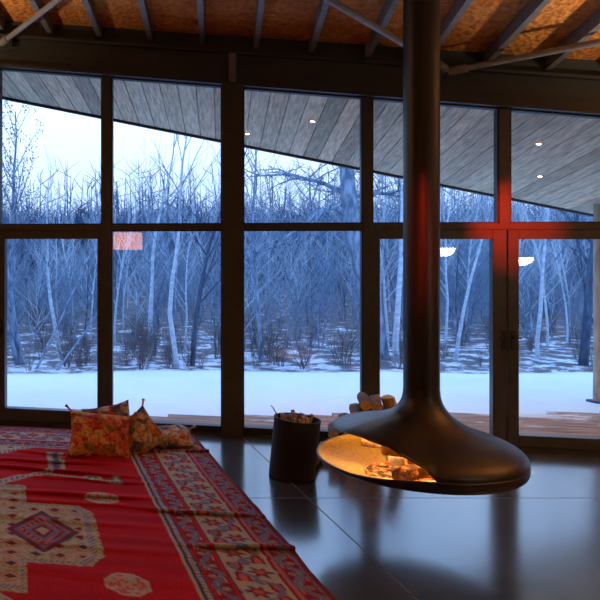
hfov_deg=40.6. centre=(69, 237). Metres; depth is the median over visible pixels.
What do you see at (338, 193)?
bare tree
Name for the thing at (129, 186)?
bare tree
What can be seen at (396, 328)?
bare tree
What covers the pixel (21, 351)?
bare shrub
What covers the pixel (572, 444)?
door
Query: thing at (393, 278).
bare shrub
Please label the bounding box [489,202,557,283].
bare tree
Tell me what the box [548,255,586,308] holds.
bare shrub
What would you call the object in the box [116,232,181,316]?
bare tree
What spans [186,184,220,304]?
bare tree
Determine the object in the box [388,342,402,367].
bare shrub
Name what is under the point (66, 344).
bare shrub
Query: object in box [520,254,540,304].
bare shrub
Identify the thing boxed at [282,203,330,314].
bare tree
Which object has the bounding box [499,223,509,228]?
trim
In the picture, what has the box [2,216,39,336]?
bare tree
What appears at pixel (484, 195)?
bare tree
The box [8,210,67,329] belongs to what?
bare tree
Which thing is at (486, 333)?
bare shrub
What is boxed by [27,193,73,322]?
bare tree
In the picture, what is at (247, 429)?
window
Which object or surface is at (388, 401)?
log
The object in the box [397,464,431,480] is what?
log
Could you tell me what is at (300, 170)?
bare tree
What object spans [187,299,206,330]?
bare shrub
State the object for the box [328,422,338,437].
log
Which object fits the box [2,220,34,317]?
bare tree
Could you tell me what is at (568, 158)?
soffit
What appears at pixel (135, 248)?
bare shrub
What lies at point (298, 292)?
bare tree
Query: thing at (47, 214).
bare tree
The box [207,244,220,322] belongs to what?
bare tree
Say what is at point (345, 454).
bowl
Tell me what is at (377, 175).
bare tree
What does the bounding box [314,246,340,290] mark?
bare shrub
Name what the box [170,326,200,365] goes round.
bare shrub
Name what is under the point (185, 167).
bare tree
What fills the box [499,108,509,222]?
trim
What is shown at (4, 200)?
bare tree
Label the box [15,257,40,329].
bare tree
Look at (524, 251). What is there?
bare shrub
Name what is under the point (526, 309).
bare shrub
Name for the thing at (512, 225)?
door frame
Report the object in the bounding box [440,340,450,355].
bare shrub
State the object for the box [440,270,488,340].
bare shrub
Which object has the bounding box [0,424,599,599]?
floor
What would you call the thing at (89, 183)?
bare tree
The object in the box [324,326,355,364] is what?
bare shrub
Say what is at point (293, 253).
bare shrub
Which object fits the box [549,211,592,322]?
bare tree
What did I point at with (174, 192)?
bare tree
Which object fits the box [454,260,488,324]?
bare shrub
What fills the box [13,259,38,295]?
bare shrub
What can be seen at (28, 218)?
bare tree
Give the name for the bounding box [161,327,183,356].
bare shrub
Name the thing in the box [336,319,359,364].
bare shrub
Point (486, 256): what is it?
bare shrub
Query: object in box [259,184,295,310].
bare tree
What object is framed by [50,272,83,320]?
bare shrub
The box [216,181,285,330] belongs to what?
bare tree
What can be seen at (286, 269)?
bare shrub
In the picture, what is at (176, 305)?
bare shrub
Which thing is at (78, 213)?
woods
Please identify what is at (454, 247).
bare shrub
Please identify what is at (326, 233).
bare tree
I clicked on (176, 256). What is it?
bare tree
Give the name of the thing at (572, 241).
bare shrub
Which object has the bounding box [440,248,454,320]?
bare tree
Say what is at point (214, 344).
bare shrub
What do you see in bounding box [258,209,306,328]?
bare tree
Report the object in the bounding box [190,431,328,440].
baseboard
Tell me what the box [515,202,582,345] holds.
bare tree
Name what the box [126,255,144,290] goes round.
bare shrub
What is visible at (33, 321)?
bare shrub
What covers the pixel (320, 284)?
bare tree
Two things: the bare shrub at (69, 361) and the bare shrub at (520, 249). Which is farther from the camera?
the bare shrub at (520, 249)
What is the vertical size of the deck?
0.030 m
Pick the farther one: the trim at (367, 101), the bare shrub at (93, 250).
the bare shrub at (93, 250)
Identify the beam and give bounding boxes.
[0,34,599,115]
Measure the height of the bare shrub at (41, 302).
1.608 m
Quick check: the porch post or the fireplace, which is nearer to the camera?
the fireplace
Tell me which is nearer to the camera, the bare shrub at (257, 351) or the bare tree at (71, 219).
the bare shrub at (257, 351)
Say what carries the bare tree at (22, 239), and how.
on the ground
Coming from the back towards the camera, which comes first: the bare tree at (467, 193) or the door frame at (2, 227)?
the bare tree at (467, 193)
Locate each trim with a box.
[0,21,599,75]
[102,76,110,406]
[363,97,371,395]
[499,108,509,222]
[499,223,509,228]
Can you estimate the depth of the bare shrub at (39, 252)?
27.22 m
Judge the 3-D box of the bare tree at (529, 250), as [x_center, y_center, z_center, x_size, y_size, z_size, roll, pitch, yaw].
[10.689,0.306,18.108,1.460,4.494,1.698,0,0,-42]
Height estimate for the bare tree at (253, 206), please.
5.685 m
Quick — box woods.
[2,156,592,281]
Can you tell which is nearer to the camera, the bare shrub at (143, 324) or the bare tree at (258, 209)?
the bare shrub at (143, 324)
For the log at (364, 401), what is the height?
0.113 m
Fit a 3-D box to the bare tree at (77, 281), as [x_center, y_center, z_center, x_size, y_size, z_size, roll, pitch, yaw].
[0.140,0.883,14.014,1.673,3.364,0.406,0,0,-20]
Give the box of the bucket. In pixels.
[269,412,320,482]
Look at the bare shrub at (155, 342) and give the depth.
14.58 m
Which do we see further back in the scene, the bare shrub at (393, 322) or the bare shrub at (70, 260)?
the bare shrub at (70, 260)
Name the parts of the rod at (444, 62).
gusset plate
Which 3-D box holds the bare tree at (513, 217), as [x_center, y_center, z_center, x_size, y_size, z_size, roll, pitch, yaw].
[11.696,0.279,19.174,1.716,4.615,2.098,0,0,35]
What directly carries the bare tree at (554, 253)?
on the ground
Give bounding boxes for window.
[0,68,101,224]
[111,77,221,229]
[111,230,221,432]
[243,87,362,229]
[243,230,362,437]
[372,98,498,223]
[510,109,599,222]
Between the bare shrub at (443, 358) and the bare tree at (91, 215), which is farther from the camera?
the bare tree at (91, 215)
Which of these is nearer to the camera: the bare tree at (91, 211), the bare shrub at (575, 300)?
the bare shrub at (575, 300)
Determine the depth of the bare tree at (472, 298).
17.98 m
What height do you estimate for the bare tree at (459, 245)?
3.681 m
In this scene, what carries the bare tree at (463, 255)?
on the ground
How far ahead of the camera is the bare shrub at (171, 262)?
27.76 m
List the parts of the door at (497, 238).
handle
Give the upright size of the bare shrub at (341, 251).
2.322 m
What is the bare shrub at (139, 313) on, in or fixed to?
on the ground
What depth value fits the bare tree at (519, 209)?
32.18 m
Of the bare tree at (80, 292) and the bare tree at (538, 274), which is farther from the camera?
the bare tree at (538, 274)
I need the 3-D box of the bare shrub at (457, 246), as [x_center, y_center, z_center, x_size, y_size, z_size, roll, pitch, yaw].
[11.694,1.394,23.419,1.558,2.556,1.616,0,0,26]
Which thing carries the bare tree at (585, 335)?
on the ground
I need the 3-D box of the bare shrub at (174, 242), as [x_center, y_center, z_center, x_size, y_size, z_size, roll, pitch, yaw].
[4.737,1.387,29.345,2.183,2.503,1.444,0,0,-23]
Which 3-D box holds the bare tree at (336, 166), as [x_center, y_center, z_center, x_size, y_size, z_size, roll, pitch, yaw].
[9.698,-0.566,24.957,2.431,6.436,2.090,0,0,-5]
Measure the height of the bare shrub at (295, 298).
1.589 m
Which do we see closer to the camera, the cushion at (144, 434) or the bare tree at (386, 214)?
the cushion at (144, 434)
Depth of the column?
7.32 m
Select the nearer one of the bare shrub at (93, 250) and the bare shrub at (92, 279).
the bare shrub at (92, 279)
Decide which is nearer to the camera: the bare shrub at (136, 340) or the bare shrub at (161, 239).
the bare shrub at (136, 340)
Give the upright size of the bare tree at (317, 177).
5.538 m
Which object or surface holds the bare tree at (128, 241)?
on the ground
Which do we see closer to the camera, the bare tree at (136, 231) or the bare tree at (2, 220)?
the bare tree at (2, 220)
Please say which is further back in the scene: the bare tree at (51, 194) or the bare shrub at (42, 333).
the bare tree at (51, 194)
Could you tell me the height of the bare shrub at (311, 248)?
2.353 m
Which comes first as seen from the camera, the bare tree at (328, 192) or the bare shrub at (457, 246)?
the bare shrub at (457, 246)
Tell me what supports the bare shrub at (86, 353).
on the ground
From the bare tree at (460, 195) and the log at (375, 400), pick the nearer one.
the log at (375, 400)
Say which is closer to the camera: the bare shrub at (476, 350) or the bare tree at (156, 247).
the bare shrub at (476, 350)
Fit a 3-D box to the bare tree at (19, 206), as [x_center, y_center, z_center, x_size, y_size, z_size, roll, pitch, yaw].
[-2.043,0.749,23.642,1.555,3.719,1.298,0,0,-8]
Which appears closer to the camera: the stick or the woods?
the stick
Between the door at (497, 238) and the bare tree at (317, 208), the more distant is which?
the bare tree at (317, 208)
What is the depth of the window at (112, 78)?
7.56 m
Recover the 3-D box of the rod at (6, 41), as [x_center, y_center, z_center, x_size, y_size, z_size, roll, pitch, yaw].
[0.242,-2.118,5.963,0.134,0.306,4.208,0,0,-27]
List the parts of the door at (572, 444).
handle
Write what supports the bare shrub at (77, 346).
on the ground
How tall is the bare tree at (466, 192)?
4.315 m
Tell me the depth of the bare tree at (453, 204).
25.36 m
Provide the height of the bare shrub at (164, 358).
0.522 m
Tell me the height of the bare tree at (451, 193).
5.550 m
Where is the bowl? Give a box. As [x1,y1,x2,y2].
[317,433,530,494]
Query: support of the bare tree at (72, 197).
on the ground
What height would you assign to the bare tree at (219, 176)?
4.617 m
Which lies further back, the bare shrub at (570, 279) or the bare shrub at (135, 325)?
the bare shrub at (570, 279)
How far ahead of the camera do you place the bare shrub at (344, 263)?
24.57 m
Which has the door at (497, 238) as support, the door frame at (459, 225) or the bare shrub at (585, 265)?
the door frame at (459, 225)
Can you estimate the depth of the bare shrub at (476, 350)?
14.17 m
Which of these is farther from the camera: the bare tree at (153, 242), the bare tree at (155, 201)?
the bare tree at (155, 201)
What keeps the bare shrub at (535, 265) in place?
on the ground
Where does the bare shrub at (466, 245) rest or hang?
on the ground
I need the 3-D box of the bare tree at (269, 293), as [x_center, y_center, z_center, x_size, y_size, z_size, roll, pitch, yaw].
[5.176,1.131,19.280,1.198,2.867,1.001,0,0,0]
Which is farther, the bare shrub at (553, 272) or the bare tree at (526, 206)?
the bare tree at (526, 206)
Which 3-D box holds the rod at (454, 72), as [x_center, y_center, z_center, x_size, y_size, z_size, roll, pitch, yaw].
[4.366,-1.562,5.962,0.134,0.164,2.693,0,0,-39]
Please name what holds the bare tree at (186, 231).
on the ground
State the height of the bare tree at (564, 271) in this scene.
4.729 m
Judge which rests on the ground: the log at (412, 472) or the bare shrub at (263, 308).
the bare shrub at (263, 308)
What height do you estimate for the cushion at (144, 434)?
0.534 m
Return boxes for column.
[222,84,242,437]
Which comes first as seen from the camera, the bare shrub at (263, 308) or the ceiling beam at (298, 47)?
the ceiling beam at (298, 47)
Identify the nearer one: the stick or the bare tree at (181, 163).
the stick
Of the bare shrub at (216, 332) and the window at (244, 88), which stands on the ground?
the bare shrub at (216, 332)
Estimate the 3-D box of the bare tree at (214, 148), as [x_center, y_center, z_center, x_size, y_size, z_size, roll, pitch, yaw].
[5.146,-0.156,25.280,1.809,5.569,2.104,0,0,-4]
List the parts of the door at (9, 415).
handle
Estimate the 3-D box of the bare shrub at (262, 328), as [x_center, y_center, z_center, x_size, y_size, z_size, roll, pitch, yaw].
[4.037,2.023,15.471,0.736,1.043,0.518,0,0,27]
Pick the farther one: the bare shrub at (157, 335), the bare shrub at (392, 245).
the bare shrub at (392, 245)
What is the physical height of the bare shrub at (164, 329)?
0.771 m
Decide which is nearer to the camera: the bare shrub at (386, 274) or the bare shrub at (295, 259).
the bare shrub at (295, 259)
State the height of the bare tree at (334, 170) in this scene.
5.548 m
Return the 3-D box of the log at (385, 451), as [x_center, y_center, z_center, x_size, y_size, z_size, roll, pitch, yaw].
[2.223,1.395,4.796,0.447,0.172,0.095,0,0,0]
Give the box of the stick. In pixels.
[292,412,296,421]
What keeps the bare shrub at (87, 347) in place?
on the ground
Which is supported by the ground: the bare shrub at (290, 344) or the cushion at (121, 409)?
the bare shrub at (290, 344)
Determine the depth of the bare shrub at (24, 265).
20.27 m
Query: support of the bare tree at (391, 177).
on the ground
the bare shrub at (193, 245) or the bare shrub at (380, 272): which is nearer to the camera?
the bare shrub at (380, 272)
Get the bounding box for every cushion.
[61,404,136,459]
[81,400,129,415]
[129,399,168,452]
[154,424,200,448]
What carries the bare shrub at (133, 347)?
on the ground
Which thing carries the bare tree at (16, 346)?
on the ground
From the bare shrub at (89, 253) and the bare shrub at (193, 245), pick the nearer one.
the bare shrub at (89, 253)
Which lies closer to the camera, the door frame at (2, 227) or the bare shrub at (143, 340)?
the door frame at (2, 227)
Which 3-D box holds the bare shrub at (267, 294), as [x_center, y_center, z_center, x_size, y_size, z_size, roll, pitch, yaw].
[6.036,1.652,22.721,1.255,1.985,1.210,0,0,-20]
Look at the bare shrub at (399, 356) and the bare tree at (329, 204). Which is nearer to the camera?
the bare shrub at (399, 356)
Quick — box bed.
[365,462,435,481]
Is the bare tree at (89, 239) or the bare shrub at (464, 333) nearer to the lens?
the bare shrub at (464, 333)
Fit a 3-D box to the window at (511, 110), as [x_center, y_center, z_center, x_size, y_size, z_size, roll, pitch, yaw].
[4.635,-0.664,6.837,1.172,1.057,0.090,0,0,11]
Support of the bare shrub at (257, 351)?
on the ground
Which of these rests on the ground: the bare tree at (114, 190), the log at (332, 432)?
the bare tree at (114, 190)
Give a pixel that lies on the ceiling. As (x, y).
(492, 28)
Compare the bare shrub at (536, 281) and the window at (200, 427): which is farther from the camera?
the bare shrub at (536, 281)
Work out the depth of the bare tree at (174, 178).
32.60 m
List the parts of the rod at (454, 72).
gusset plate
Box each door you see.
[0,230,101,427]
[372,229,506,440]
[507,229,599,454]
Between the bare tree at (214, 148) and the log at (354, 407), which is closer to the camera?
the log at (354, 407)
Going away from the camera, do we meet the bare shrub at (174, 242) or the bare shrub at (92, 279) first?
the bare shrub at (92, 279)
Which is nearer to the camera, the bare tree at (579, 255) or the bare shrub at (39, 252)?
the bare tree at (579, 255)
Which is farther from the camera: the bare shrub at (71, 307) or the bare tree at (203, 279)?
the bare shrub at (71, 307)
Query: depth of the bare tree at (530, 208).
31.14 m
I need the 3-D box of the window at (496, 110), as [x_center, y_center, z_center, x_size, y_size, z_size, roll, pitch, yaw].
[3.428,-0.737,7.082,1.105,1.204,0.090,0,0,11]
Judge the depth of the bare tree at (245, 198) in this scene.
20.87 m
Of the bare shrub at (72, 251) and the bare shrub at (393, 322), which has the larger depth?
the bare shrub at (72, 251)
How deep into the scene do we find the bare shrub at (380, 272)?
21.57 m
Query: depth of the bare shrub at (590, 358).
14.11 m
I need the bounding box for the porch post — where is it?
[586,204,599,403]
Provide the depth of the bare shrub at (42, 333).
16.96 m
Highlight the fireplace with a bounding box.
[317,0,530,494]
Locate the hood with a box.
[332,387,530,483]
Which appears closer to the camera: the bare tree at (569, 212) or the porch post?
the porch post
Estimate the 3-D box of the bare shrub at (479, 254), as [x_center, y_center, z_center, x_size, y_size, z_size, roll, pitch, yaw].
[15.562,1.327,27.953,1.627,2.669,1.687,0,0,44]
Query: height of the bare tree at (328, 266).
3.489 m
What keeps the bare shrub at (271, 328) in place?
on the ground
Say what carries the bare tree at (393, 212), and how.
on the ground
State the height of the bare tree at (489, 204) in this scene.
6.446 m
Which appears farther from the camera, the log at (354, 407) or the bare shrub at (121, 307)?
the bare shrub at (121, 307)
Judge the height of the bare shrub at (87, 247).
2.411 m
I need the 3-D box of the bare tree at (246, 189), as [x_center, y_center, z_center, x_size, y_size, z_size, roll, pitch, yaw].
[7.850,0.273,31.241,2.084,4.584,1.705,0,0,-43]
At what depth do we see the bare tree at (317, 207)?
35.57 m
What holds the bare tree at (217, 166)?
on the ground
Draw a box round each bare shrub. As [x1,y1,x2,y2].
[7,265,35,330]
[7,268,27,326]
[7,272,46,330]
[7,336,20,359]
[12,338,40,370]
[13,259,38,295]
[25,298,41,326]
[25,309,56,345]
[27,252,60,304]
[29,334,47,357]
[30,247,95,332]
[31,278,61,323]
[35,251,77,314]
[45,322,79,366]
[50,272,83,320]
[50,307,78,339]
[62,318,79,348]
[62,349,73,367]
[69,346,88,366]
[70,260,92,305]
[71,334,87,362]
[72,250,119,316]
[72,330,95,361]
[72,347,87,366]
[79,332,94,354]
[80,346,91,365]
[82,253,128,311]
[86,248,136,311]
[92,279,125,316]
[113,261,142,315]
[113,325,139,364]
[122,325,144,359]
[123,313,147,338]
[123,323,167,369]
[124,313,152,356]
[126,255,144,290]
[131,311,147,335]
[131,340,148,363]
[132,251,180,325]
[135,330,159,361]
[136,327,161,361]
[137,247,201,318]
[142,312,166,355]
[149,244,190,300]
[156,262,180,305]
[157,342,170,361]
[158,239,189,299]
[158,264,198,326]
[160,329,184,362]
[160,335,184,366]
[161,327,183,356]
[161,348,173,367]
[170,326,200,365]
[173,252,196,300]
[174,242,209,301]
[178,244,219,321]
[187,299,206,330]
[189,245,213,281]
[193,348,207,367]
[206,267,218,304]
[207,321,220,358]
[211,318,220,344]
[244,265,280,320]
[244,308,265,344]
[246,338,266,365]
[247,312,284,356]
[248,338,257,356]
[257,243,274,294]
[258,322,288,364]
[262,328,287,359]
[271,331,293,366]
[276,281,316,337]
[279,269,321,319]
[284,253,312,299]
[285,323,321,369]
[288,255,337,308]
[290,251,347,318]
[293,259,353,331]
[293,341,311,366]
[295,248,328,297]
[303,249,345,299]
[305,321,321,346]
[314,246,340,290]
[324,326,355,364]
[331,249,356,305]
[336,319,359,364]
[338,263,391,305]
[346,272,391,305]
[381,274,396,308]
[384,245,398,289]
[387,278,402,321]
[387,322,402,352]
[387,334,402,358]
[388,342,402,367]
[440,246,465,318]
[440,256,486,315]
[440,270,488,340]
[440,337,452,360]
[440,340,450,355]
[442,247,488,325]
[444,249,534,339]
[447,245,488,322]
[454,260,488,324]
[455,321,472,346]
[471,254,488,302]
[475,350,485,366]
[480,313,488,350]
[519,263,554,334]
[519,309,536,331]
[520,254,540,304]
[522,330,533,348]
[524,251,552,298]
[526,335,534,352]
[530,265,558,315]
[532,272,560,316]
[533,325,548,346]
[542,305,558,332]
[545,269,566,302]
[546,263,573,310]
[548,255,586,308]
[550,241,578,293]
[551,258,585,314]
[553,282,583,339]
[564,265,585,303]
[567,316,592,349]
[567,339,579,358]
[581,339,592,366]
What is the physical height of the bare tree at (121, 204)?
3.806 m
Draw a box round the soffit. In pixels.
[2,71,599,216]
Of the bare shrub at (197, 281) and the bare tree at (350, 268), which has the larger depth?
the bare shrub at (197, 281)
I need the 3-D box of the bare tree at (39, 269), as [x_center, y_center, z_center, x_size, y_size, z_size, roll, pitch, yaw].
[-0.747,1.046,15.640,1.058,2.846,1.294,0,0,-31]
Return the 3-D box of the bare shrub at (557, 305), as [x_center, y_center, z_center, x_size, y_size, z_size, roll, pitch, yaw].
[12.430,2.126,19.515,0.648,0.872,0.506,0,0,22]
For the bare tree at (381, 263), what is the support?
on the ground
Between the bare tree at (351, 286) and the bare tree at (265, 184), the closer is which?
the bare tree at (351, 286)
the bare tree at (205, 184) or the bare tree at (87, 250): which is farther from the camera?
the bare tree at (205, 184)
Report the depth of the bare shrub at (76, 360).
13.97 m
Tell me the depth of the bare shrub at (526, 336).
16.38 m
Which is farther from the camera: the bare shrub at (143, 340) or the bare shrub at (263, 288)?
the bare shrub at (263, 288)
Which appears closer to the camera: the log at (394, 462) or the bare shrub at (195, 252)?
the log at (394, 462)
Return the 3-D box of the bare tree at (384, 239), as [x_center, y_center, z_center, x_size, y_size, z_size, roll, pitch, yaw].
[15.037,0.799,35.029,1.194,3.420,1.430,0,0,22]
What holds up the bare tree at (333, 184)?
on the ground
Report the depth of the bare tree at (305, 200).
37.54 m
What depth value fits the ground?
13.23 m
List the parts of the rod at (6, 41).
gusset plate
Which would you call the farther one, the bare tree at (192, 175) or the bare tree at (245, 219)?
the bare tree at (192, 175)
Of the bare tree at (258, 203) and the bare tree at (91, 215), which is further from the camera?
the bare tree at (258, 203)
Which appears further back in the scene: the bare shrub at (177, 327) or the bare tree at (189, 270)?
the bare tree at (189, 270)
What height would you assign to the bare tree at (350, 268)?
3.074 m
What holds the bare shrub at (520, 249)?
on the ground
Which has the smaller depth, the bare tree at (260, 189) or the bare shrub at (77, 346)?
the bare shrub at (77, 346)
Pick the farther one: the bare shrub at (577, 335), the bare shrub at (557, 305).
the bare shrub at (557, 305)
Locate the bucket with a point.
(293, 457)
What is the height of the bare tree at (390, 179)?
5.847 m
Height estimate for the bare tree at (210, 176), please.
5.491 m
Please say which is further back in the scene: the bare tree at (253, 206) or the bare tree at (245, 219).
the bare tree at (245, 219)
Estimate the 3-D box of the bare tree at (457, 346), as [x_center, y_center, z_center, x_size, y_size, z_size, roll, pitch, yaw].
[8.329,-0.049,14.622,1.222,5.198,1.004,0,0,-8]
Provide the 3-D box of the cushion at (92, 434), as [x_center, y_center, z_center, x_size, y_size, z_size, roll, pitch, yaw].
[0.270,1.775,6.740,0.715,0.494,0.389,0,0,-2]
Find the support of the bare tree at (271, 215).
on the ground
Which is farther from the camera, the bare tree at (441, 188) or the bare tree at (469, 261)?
the bare tree at (441, 188)
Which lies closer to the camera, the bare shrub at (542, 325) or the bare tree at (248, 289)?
the bare shrub at (542, 325)
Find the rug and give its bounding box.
[0,426,336,599]
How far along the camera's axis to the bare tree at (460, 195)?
28.60 m
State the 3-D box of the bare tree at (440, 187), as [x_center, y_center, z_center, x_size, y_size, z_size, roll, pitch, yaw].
[11.950,-1.003,23.683,2.352,7.318,1.806,0,0,-2]
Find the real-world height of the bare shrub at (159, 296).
2.379 m
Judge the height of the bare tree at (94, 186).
4.434 m
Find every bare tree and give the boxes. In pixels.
[2,100,52,363]
[2,200,32,295]
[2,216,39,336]
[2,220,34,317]
[6,206,28,305]
[7,186,31,308]
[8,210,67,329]
[13,239,60,353]
[15,184,44,304]
[15,208,60,309]
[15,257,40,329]
[16,218,31,289]
[22,239,59,292]
[23,175,62,358]
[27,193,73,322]
[30,208,46,286]
[35,144,79,318]
[35,197,116,368]
[44,219,79,306]
[46,183,79,329]
[48,247,82,334]
[49,222,96,352]
[52,212,74,280]
[56,231,155,369]
[64,197,91,290]
[64,198,115,342]
[67,211,96,303]
[68,160,123,337]
[68,218,136,320]
[71,239,93,295]
[77,183,120,268]
[80,186,114,282]
[81,215,96,279]
[91,138,163,345]
[113,180,151,328]
[113,186,140,307]
[113,190,124,277]
[113,204,131,299]
[115,134,207,353]
[115,204,158,340]
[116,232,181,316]
[118,221,140,298]
[120,201,166,324]
[122,135,220,367]
[124,149,188,349]
[126,177,178,315]
[126,231,144,300]
[131,178,174,291]
[136,163,185,307]
[145,192,184,279]
[145,206,185,299]
[157,161,210,353]
[160,189,188,274]
[161,175,198,309]
[163,143,266,365]
[172,231,203,322]
[175,219,204,308]
[176,206,212,306]
[179,232,217,303]
[182,167,216,308]
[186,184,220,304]
[196,209,244,346]
[197,148,220,301]
[199,219,245,327]
[200,176,219,238]
[203,203,262,276]
[204,149,286,359]
[207,198,250,298]
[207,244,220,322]
[209,166,280,349]
[211,176,267,323]
[215,191,265,338]
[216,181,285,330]
[244,153,458,358]
[244,189,278,284]
[244,209,267,312]
[244,212,273,312]
[246,231,291,334]
[256,189,287,288]
[256,215,279,291]
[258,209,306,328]
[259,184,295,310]
[261,181,319,346]
[266,203,323,336]
[269,177,317,291]
[272,202,321,276]
[278,168,317,302]
[279,200,308,283]
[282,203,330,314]
[284,188,328,299]
[290,208,322,323]
[291,170,332,310]
[291,214,344,341]
[292,216,356,349]
[293,207,323,272]
[296,186,344,310]
[305,197,350,311]
[308,233,337,320]
[311,184,335,253]
[314,192,331,255]
[314,193,342,261]
[321,233,352,320]
[323,175,384,323]
[323,212,356,307]
[324,166,398,314]
[324,204,347,274]
[327,170,380,296]
[328,222,359,352]
[336,186,380,279]
[355,182,402,349]
[359,176,400,309]
[373,174,398,311]
[375,177,454,277]
[375,179,397,279]
[377,206,464,327]
[379,199,445,271]
[380,176,445,363]
[380,179,398,288]
[380,212,402,330]
[384,239,398,288]
[392,189,481,348]
[396,215,459,320]
[440,187,480,316]
[440,188,466,300]
[440,189,470,249]
[440,190,493,319]
[440,192,488,267]
[440,197,481,331]
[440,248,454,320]
[442,195,493,331]
[443,204,485,292]
[448,193,533,248]
[448,240,488,340]
[451,195,489,287]
[454,195,516,359]
[461,193,493,320]
[462,199,493,273]
[465,192,488,309]
[467,195,527,258]
[478,197,526,276]
[480,196,550,342]
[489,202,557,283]
[489,204,533,295]
[511,201,541,323]
[511,201,561,334]
[511,209,572,295]
[512,201,576,289]
[512,208,541,262]
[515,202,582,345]
[515,207,573,328]
[519,206,542,300]
[519,206,555,306]
[519,206,587,337]
[522,208,564,270]
[523,205,586,342]
[532,206,592,312]
[534,206,581,303]
[535,207,587,359]
[536,210,586,336]
[547,210,567,308]
[549,209,592,365]
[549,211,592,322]
[550,212,589,293]
[553,209,589,334]
[561,214,592,316]
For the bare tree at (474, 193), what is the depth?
22.73 m
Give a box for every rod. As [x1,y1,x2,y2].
[0,0,61,49]
[323,0,448,75]
[446,39,599,78]
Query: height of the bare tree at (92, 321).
2.687 m
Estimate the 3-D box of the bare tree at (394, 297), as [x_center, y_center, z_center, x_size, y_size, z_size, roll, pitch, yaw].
[7.646,0.794,16.925,2.279,3.465,1.911,0,0,34]
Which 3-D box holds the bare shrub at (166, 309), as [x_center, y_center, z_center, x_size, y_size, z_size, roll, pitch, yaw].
[3.313,1.340,23.665,1.579,2.737,2.388,0,0,-42]
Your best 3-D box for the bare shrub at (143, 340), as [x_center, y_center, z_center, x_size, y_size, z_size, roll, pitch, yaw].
[1.470,2.104,14.476,0.563,0.758,0.440,0,0,16]
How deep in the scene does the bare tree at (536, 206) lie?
28.47 m
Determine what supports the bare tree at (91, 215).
on the ground
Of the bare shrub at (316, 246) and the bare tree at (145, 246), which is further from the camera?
the bare shrub at (316, 246)
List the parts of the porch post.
plate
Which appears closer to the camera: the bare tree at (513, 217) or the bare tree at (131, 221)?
the bare tree at (513, 217)
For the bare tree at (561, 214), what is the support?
on the ground
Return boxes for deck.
[130,411,599,436]
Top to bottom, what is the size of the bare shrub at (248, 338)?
0.467 m
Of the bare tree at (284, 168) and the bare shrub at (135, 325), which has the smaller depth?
the bare shrub at (135, 325)
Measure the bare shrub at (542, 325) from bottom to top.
0.607 m
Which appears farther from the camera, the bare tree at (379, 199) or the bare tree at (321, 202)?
the bare tree at (321, 202)
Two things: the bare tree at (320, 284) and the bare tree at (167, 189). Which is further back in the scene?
the bare tree at (167, 189)
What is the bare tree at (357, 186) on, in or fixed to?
on the ground
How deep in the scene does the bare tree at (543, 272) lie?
14.92 m
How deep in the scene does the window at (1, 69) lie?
7.83 m
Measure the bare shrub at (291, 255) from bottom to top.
2.327 m
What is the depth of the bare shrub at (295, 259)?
19.84 m
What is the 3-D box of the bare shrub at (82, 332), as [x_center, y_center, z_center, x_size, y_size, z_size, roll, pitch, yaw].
[0.323,2.187,15.289,0.319,0.550,0.409,0,0,-19]
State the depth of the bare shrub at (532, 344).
15.95 m
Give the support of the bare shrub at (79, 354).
on the ground
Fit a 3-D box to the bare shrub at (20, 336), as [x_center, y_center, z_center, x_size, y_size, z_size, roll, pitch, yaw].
[-1.101,2.200,14.542,0.344,0.592,0.440,0,0,-13]
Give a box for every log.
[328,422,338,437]
[349,403,361,413]
[357,392,371,410]
[361,438,380,448]
[369,394,382,409]
[381,395,396,408]
[381,446,401,456]
[386,456,405,479]
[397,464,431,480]
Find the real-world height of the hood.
0.506 m
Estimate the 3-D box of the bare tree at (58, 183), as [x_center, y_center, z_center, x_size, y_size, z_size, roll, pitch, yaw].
[-0.141,0.483,20.444,1.026,4.157,1.336,0,0,-7]
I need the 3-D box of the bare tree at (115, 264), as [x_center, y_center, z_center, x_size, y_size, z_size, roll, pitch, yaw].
[1.105,0.882,18.923,1.869,3.388,2.228,0,0,-29]
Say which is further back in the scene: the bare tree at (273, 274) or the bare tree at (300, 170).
the bare tree at (300, 170)
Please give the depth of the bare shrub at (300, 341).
14.20 m
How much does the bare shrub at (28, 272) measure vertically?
2.058 m
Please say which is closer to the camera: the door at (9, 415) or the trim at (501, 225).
the trim at (501, 225)
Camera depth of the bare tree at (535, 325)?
20.31 m
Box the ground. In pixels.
[7,269,599,416]
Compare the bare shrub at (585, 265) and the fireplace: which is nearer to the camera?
the fireplace
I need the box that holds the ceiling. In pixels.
[0,0,599,69]
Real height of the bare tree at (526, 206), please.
3.728 m
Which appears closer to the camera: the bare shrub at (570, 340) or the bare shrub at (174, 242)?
the bare shrub at (570, 340)
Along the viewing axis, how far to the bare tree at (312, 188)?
28.97 m
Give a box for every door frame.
[0,225,101,229]
[372,223,498,229]
[510,223,599,228]
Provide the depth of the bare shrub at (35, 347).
15.01 m
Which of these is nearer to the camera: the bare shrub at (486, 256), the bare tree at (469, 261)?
the bare tree at (469, 261)
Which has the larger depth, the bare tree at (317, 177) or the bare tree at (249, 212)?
the bare tree at (317, 177)
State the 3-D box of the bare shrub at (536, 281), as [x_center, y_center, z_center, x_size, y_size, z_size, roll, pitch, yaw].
[11.800,1.595,19.260,1.768,2.027,1.169,0,0,-13]
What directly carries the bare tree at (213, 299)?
on the ground
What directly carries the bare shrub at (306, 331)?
on the ground
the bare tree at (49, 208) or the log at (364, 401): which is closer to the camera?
the log at (364, 401)
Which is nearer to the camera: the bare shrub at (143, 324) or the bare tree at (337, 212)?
the bare shrub at (143, 324)
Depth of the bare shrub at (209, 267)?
27.64 m
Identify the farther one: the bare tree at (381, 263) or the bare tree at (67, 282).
the bare tree at (67, 282)
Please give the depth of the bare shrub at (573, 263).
25.86 m
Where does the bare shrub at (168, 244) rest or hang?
on the ground
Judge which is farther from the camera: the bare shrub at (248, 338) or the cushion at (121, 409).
the bare shrub at (248, 338)

